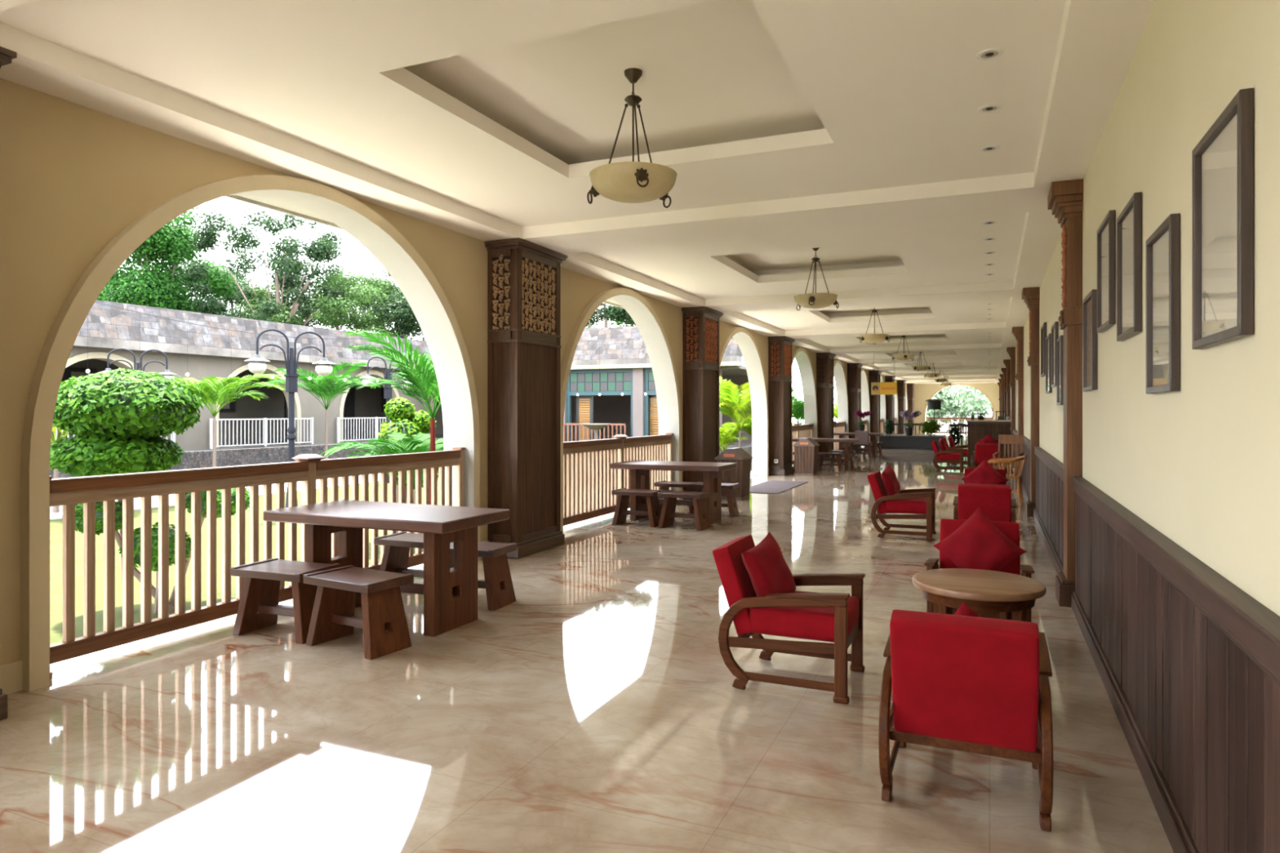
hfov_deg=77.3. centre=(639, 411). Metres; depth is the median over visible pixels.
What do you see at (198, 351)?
building
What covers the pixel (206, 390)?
palm
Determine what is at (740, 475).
bin
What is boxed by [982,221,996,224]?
recessed light
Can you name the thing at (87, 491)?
balustrade
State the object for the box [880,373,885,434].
trim
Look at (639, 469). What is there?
wooden table
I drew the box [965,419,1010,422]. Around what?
countertop
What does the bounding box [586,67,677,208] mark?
chandelier
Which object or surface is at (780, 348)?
carved column
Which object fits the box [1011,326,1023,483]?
pilaster
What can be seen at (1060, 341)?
framed picture
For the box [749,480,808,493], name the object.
door mat
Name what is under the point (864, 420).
balustrade
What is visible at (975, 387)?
trim
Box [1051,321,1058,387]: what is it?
framed picture
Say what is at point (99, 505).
topiary tree
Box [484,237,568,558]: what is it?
carved column
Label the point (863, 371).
trim
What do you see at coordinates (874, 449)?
wooden table
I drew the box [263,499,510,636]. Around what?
wooden table
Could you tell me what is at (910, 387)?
carved column
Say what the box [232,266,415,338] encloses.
tree
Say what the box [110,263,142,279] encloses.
tree
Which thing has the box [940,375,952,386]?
chandelier
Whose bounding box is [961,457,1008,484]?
throw cushion
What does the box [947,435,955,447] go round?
throw cushion
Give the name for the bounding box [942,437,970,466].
armchair
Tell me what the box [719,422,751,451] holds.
bush
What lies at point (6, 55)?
carved column
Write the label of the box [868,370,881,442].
carved column
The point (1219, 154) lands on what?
print
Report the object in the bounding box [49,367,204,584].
topiary tree
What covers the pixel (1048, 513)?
trim
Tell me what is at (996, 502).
armchair
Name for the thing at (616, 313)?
tree
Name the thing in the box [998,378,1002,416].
pilaster
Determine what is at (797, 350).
trim
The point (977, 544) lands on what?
throw cushion
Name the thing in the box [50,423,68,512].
palm
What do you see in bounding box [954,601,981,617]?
throw cushion
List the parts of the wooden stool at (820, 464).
leg, seat, leg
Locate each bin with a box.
[714,447,752,500]
[792,437,819,475]
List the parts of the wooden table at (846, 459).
leg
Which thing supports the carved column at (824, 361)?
on the floor
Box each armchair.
[712,534,865,704]
[866,471,936,540]
[878,608,1053,831]
[924,519,1034,622]
[931,440,964,472]
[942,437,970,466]
[952,483,1016,522]
[964,468,1012,490]
[973,443,1001,468]
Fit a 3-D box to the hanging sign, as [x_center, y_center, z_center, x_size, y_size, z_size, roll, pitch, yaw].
[7.312,-1.190,23.974,0.740,1.380,0.049,0,0,24]
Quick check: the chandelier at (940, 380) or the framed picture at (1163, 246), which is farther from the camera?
the chandelier at (940, 380)
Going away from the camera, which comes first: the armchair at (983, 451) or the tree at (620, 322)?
the armchair at (983, 451)
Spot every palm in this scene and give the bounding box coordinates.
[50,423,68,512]
[151,372,285,466]
[261,361,376,458]
[320,432,443,533]
[343,329,440,504]
[719,376,801,447]
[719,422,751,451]
[721,413,793,435]
[791,386,836,425]
[834,400,837,420]
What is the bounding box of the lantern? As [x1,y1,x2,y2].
[924,399,943,434]
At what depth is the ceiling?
5.33 m
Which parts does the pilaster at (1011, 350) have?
carved panel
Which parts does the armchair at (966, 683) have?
arm frame, armrest, seat rail, backrest, rail, post, seat rail, armrest, arm frame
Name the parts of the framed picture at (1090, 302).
glass pane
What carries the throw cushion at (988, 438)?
on the armchair
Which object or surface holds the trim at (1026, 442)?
attached to the wall at (1199, 463)
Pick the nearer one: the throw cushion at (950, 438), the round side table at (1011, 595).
the round side table at (1011, 595)
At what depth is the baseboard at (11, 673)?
4.26 m
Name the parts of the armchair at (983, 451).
arm frame, backrest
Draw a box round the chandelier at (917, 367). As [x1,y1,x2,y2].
[911,351,930,371]
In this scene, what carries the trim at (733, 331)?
attached to the wall at (73, 176)
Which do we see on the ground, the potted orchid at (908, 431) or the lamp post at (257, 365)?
the lamp post at (257, 365)
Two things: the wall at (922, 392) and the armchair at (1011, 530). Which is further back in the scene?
the wall at (922, 392)
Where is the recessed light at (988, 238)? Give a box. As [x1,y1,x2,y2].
[982,237,995,240]
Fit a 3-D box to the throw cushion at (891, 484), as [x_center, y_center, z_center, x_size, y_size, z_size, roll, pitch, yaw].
[3.043,0.870,9.715,0.186,0.465,0.481,0,0,29]
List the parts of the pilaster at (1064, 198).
carved panel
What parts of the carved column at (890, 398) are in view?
rail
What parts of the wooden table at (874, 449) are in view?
leg, leg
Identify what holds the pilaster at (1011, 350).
attached to the wall at (1199, 463)
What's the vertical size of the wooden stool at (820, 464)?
0.458 m
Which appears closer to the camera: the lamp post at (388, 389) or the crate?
the lamp post at (388, 389)
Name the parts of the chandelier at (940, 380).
lamp shade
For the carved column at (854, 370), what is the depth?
29.37 m
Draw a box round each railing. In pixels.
[50,428,175,442]
[209,417,313,448]
[337,417,391,443]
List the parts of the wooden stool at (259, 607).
leg, seat, leg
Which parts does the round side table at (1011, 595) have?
leg, leg, leg, leg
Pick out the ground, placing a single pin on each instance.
(55, 526)
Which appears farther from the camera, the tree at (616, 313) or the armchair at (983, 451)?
the tree at (616, 313)
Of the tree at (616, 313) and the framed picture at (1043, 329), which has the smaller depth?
the framed picture at (1043, 329)
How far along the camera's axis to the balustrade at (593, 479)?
10.92 m
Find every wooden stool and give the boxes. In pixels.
[230,557,340,644]
[303,564,413,659]
[373,531,423,577]
[449,541,516,610]
[611,488,663,527]
[653,480,698,514]
[657,489,711,530]
[693,481,739,517]
[817,452,843,471]
[830,449,854,468]
[851,443,872,458]
[862,442,882,456]
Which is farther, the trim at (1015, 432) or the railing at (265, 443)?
the railing at (265, 443)
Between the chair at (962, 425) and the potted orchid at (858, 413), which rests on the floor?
the chair at (962, 425)
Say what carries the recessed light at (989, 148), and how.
in the ceiling
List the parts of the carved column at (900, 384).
carved panel, carved panel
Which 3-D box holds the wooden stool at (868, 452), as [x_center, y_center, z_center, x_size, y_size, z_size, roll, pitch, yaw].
[7.115,1.271,25.647,0.608,0.458,0.370,0,0,24]
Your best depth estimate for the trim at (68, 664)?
5.27 m
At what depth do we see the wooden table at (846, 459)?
20.49 m
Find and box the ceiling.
[0,0,1155,384]
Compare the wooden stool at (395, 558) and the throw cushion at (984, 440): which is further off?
the throw cushion at (984, 440)
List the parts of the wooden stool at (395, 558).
leg, seat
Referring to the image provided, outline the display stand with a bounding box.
[995,411,1005,420]
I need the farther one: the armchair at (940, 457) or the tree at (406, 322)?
the tree at (406, 322)
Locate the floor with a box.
[0,434,1173,852]
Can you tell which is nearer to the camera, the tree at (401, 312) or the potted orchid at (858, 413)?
the potted orchid at (858, 413)
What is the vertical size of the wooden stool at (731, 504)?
0.458 m
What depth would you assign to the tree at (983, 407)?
65.36 m
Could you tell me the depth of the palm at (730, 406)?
22.62 m
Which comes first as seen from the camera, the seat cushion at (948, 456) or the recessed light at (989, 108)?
the recessed light at (989, 108)
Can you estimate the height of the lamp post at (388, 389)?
3.262 m
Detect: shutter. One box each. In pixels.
[576,395,593,440]
[648,395,656,435]
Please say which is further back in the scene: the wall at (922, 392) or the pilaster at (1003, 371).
the wall at (922, 392)
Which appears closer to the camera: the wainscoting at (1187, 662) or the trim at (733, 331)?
the wainscoting at (1187, 662)
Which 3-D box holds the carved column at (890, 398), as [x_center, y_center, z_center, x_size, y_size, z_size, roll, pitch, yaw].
[12.602,-0.130,40.268,0.425,3.259,1.020,0,0,24]
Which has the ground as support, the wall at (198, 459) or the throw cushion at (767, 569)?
the wall at (198, 459)
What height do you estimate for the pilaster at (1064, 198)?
3.258 m
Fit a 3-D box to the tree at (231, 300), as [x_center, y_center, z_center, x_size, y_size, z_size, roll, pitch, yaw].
[-22.713,-3.251,44.152,9.897,10.222,8.507,0,0,-38]
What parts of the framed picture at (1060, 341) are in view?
glass pane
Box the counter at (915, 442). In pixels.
[877,434,946,449]
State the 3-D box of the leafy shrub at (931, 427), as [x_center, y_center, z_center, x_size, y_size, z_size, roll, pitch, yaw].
[11.514,0.636,31.751,0.806,0.677,0.655,0,0,4]
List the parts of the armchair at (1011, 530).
post, armrest, arm frame, rail, backrest, arm frame, armrest, post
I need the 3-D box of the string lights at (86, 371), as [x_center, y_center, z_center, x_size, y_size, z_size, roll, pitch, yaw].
[-7.161,-1.668,23.809,17.909,2.276,5.803,0,0,-30]
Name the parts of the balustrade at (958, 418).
rail, handrail, handrail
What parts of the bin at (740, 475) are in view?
peaked lid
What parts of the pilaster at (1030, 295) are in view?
carved panel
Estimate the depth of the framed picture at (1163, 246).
3.19 m
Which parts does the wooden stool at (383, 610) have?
leg, seat, leg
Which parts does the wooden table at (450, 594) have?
leg, leg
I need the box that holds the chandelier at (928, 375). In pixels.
[924,362,940,377]
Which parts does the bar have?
panel, cornice, panel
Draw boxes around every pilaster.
[997,382,1000,416]
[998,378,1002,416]
[999,373,1004,419]
[1000,368,1006,419]
[1003,359,1010,419]
[1006,346,1015,464]
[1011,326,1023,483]
[1022,287,1039,516]
[1047,178,1083,607]
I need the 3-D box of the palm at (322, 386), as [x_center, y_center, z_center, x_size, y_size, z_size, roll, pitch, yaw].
[-9.567,0.188,24.461,3.924,3.323,3.398,0,0,24]
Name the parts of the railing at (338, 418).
post, post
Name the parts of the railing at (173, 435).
post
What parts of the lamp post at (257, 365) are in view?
lamp shade, globe, curved arm, curved arm, lamp shade, globe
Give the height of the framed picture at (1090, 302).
0.658 m
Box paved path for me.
[49,473,380,519]
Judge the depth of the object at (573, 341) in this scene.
10.88 m
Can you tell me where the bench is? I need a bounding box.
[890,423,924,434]
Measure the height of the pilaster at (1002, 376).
3.258 m
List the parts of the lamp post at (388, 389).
lamp shade, globe, curved arm, curved arm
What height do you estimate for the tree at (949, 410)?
5.915 m
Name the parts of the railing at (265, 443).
post, post, post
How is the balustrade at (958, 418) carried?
on the trim at (68, 664)
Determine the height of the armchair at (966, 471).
0.762 m
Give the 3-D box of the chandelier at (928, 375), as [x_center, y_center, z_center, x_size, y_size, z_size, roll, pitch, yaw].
[11.462,-1.728,31.375,0.575,0.807,0.559,0,0,30]
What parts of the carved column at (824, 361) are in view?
carved panel, carved panel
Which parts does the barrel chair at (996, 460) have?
arm rail, seat, leg, leg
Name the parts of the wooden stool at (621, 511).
leg, seat, leg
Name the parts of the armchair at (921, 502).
backrest, seat rail, arm frame, arm frame, armrest, armrest, post, post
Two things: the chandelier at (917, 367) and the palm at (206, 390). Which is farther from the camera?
the chandelier at (917, 367)
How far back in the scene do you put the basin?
28.32 m
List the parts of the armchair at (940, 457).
backrest, seat rail, arm frame, arm frame, post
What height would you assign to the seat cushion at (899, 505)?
0.165 m
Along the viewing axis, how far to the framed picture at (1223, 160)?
2.35 m
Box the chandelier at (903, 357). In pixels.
[892,335,914,360]
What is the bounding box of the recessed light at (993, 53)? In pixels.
[975,48,1004,60]
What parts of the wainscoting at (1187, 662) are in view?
skirting, cap rail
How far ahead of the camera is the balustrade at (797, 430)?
22.29 m
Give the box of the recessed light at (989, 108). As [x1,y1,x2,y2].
[977,104,1001,113]
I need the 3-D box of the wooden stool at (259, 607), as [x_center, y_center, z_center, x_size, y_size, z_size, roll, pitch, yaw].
[-2.393,1.271,5.411,0.608,0.458,0.370,0,0,21]
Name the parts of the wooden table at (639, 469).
leg, leg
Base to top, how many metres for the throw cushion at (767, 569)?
0.422 m
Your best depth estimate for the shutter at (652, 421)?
29.55 m
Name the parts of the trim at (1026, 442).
skirting, cap rail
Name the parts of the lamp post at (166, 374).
lamp shade, curved arm, curved arm, lamp shade, globe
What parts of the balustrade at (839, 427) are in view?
handrail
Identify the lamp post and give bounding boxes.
[97,348,176,379]
[244,328,335,507]
[360,356,412,483]
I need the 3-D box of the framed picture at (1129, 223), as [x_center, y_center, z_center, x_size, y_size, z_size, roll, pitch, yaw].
[2.426,-0.694,3.974,0.032,0.647,0.565,0,0,24]
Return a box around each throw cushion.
[741,531,795,596]
[880,463,900,495]
[933,506,1026,571]
[938,437,946,453]
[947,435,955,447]
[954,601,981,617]
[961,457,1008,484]
[974,439,991,453]
[977,433,998,444]
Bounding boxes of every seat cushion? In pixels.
[750,591,859,642]
[885,497,933,514]
[940,453,963,460]
[953,448,967,455]
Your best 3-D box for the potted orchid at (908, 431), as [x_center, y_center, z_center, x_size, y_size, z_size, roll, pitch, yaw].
[10.790,0.460,31.948,0.833,1.020,0.789,0,0,24]
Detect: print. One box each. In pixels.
[1155,229,1168,386]
[1201,114,1236,337]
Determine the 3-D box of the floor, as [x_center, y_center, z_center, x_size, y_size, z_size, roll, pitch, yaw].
[8.284,1.560,24.238,5.530,0.120,58.945,0,0,24]
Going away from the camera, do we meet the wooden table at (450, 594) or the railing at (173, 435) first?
the wooden table at (450, 594)
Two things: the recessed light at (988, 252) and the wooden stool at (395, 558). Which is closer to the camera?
the wooden stool at (395, 558)
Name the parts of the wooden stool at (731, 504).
leg, seat, leg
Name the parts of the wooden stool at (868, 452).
leg, seat, leg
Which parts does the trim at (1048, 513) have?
skirting, cap rail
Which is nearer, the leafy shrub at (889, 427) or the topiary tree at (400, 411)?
the topiary tree at (400, 411)
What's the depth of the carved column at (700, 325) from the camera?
13.60 m
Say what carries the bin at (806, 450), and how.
on the floor
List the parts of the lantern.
wrought stem, lamp shade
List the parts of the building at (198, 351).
arch trim, arch trim, arch trim, arch trim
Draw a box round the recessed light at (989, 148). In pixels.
[979,145,999,151]
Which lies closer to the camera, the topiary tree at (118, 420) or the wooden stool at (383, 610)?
the wooden stool at (383, 610)
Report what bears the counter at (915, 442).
on the floor
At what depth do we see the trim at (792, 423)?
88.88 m
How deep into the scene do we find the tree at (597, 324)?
46.78 m
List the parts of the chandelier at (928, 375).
lamp shade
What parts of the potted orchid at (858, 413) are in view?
pot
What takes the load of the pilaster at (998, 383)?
attached to the wall at (1199, 463)
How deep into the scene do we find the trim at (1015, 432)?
20.58 m
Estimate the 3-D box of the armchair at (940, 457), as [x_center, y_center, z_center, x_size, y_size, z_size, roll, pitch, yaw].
[7.721,1.124,20.089,0.750,0.762,0.612,0,0,24]
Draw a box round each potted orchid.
[853,410,871,431]
[899,409,921,435]
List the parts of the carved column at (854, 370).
carved panel, carved panel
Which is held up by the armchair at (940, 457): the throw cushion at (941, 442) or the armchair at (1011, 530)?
the throw cushion at (941, 442)
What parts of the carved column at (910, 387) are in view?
carved panel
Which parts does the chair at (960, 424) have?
backrest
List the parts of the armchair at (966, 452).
backrest, arm frame, post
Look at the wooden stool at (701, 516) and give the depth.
10.26 m
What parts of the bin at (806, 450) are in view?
peaked lid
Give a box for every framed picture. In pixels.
[1040,322,1046,377]
[1045,333,1052,393]
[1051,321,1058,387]
[1056,335,1063,405]
[1083,288,1097,391]
[1097,209,1115,333]
[1116,191,1142,341]
[1146,213,1180,394]
[1191,88,1253,349]
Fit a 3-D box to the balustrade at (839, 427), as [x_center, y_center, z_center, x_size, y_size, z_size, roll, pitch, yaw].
[6.626,0.917,27.312,0.177,1.165,3.926,0,0,24]
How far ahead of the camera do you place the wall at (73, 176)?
4.82 m
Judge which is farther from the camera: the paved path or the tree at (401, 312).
the tree at (401, 312)
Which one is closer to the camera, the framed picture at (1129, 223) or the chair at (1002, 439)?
the framed picture at (1129, 223)
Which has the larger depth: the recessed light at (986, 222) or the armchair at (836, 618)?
the recessed light at (986, 222)
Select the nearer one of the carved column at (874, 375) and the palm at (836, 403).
the carved column at (874, 375)
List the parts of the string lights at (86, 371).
drop cord, drop cord, drop cord, drop cord, drop cord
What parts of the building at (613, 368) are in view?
glass square, glass square, glass square, glass square, glass square, glass square, dark railing, glass square, glass square, teal frame, glass square, glass square, glass square, glass square, glass square, glass square, glass square, glass square, teal frame, glass square, glass square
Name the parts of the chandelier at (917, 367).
lamp shade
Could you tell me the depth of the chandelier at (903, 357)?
20.67 m
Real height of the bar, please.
1.225 m
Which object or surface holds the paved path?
on the ground
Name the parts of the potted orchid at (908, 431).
pot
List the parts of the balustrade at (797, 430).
handrail, rail, handrail, post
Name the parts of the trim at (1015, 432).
cap rail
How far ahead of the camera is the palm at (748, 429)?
26.63 m
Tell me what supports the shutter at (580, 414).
hanging from the building at (613, 368)
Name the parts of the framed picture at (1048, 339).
glass pane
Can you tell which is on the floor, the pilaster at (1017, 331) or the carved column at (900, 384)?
the carved column at (900, 384)
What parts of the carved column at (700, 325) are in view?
carved panel, carved panel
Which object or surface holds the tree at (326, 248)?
on the ground
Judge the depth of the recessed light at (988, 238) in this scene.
8.72 m
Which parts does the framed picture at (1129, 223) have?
glass pane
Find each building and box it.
[51,299,443,450]
[431,326,751,462]
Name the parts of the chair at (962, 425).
backrest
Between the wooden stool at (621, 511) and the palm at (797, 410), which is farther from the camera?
the palm at (797, 410)
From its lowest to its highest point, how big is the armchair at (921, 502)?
0.762 m
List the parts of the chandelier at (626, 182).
suspension rod, rod, suspension rod, lamp shade, suspension rod, suspension rod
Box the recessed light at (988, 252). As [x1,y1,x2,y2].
[983,251,995,253]
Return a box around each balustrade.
[49,447,465,679]
[563,433,673,525]
[791,423,813,464]
[834,421,844,450]
[862,419,867,431]
[880,418,883,432]
[926,416,992,434]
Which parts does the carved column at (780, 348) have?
carved panel, carved panel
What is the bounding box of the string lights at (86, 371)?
[85,302,646,395]
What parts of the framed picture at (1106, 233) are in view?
glass pane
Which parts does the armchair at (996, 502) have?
armrest, arm frame, arm frame, armrest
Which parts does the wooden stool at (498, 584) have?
leg, seat, leg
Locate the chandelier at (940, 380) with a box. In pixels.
[934,370,947,382]
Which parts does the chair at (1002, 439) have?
post, seat, post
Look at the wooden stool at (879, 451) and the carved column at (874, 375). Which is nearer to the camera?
the wooden stool at (879, 451)
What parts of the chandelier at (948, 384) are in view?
lamp shade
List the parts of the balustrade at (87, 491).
rail, rail, handrail, post, rail, handrail, rail, post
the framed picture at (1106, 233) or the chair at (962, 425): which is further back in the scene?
the chair at (962, 425)
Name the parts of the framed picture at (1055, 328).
glass pane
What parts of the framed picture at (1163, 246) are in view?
glass pane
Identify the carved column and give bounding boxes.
[0,46,17,720]
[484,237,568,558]
[681,306,723,499]
[767,336,795,475]
[816,352,835,461]
[847,363,862,452]
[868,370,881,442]
[884,375,895,434]
[897,380,906,434]
[906,383,915,434]
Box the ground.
[49,423,946,644]
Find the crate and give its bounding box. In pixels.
[854,431,869,444]
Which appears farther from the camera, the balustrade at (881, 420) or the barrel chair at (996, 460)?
the balustrade at (881, 420)
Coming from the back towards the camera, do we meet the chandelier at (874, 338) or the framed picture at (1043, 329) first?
the chandelier at (874, 338)
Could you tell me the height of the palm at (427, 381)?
2.850 m
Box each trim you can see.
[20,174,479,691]
[49,432,967,675]
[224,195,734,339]
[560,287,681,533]
[719,327,768,475]
[791,347,817,442]
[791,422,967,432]
[834,360,848,438]
[861,368,870,442]
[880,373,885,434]
[894,380,897,434]
[905,385,907,427]
[924,383,995,434]
[1012,429,1017,465]
[1022,435,1030,502]
[1033,446,1063,575]
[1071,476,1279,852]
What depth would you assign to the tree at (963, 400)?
60.55 m
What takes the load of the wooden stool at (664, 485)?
on the floor
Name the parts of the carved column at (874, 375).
carved panel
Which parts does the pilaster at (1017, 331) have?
carved panel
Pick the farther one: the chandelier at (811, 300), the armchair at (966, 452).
the armchair at (966, 452)
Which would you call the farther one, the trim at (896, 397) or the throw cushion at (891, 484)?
the trim at (896, 397)
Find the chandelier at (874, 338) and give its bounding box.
[859,307,889,344]
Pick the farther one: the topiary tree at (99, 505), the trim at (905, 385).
the trim at (905, 385)
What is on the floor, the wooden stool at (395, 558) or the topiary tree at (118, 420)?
the wooden stool at (395, 558)
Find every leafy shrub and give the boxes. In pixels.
[884,418,894,435]
[919,418,941,435]
[946,419,962,444]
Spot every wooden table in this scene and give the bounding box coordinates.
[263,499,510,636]
[609,460,737,524]
[791,437,858,470]
[834,432,883,457]
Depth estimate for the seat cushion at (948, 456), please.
19.83 m
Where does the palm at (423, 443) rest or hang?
on the ground
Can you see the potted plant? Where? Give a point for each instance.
(981, 416)
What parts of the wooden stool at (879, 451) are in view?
leg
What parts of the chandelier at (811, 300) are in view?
suspension rod, suspension rod, suspension rod, lamp shade, suspension rod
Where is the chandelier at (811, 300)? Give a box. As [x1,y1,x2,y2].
[794,247,839,310]
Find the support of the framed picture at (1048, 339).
attached to the wall at (1199, 463)
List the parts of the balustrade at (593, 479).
rail, rail, handrail, post, rail, handrail, post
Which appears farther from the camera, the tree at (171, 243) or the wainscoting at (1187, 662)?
the tree at (171, 243)
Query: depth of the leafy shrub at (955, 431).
33.32 m
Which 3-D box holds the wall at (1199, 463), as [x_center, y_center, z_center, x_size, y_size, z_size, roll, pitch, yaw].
[10.992,-0.300,23.219,0.250,3.800,59.245,0,0,24]
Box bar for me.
[965,419,1010,458]
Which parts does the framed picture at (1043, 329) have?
glass pane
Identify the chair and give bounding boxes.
[957,423,966,443]
[960,424,967,445]
[987,453,1027,505]
[992,435,1023,484]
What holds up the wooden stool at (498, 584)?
on the floor
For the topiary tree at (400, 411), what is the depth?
11.98 m
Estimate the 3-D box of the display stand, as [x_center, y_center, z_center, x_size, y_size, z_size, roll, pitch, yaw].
[11.405,0.135,25.300,0.300,0.280,0.200,0,0,24]
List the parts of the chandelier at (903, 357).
lamp shade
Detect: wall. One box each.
[0,78,906,665]
[49,438,443,479]
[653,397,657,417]
[914,382,999,434]
[1015,0,1279,616]
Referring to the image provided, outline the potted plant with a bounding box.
[976,412,986,419]
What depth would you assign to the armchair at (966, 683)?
2.90 m
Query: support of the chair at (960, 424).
on the floor
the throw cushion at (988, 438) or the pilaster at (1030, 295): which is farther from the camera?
the throw cushion at (988, 438)
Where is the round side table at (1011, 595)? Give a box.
[911,568,1046,621]
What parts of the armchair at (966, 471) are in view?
backrest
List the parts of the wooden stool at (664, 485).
leg, seat, leg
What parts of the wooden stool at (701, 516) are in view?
leg, seat, leg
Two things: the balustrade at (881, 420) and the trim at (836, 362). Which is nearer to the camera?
the trim at (836, 362)
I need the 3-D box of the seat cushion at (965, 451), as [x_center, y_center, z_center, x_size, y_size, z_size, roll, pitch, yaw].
[8.909,1.133,22.298,0.530,0.165,0.524,0,0,24]
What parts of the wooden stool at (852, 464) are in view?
leg, seat, leg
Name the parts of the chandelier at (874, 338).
lamp shade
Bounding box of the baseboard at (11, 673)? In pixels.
[0,489,684,694]
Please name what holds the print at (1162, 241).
attached to the framed picture at (1163, 246)
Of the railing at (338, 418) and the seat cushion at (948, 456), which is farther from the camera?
the railing at (338, 418)
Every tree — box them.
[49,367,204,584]
[62,488,249,613]
[96,206,242,312]
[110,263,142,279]
[143,255,312,325]
[182,207,355,327]
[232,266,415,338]
[298,263,426,341]
[377,396,439,533]
[400,321,425,340]
[584,319,598,328]
[585,302,635,328]
[608,314,653,415]
[925,386,973,427]
[937,385,994,419]
[943,385,991,431]
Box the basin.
[582,423,610,429]
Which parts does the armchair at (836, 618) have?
backrest, rail, seat rail, arm frame, armrest, arm frame, armrest, post, rail, post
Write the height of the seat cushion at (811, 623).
0.165 m
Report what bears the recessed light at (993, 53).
in the ceiling
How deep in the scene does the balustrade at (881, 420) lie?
39.21 m
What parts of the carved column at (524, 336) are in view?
carved panel, carved panel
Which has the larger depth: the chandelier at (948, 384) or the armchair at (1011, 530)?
the chandelier at (948, 384)
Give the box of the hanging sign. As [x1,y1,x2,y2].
[871,382,897,395]
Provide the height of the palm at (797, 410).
2.775 m
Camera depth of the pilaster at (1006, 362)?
27.21 m
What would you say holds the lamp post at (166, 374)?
on the paved path
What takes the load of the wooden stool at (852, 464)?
on the floor

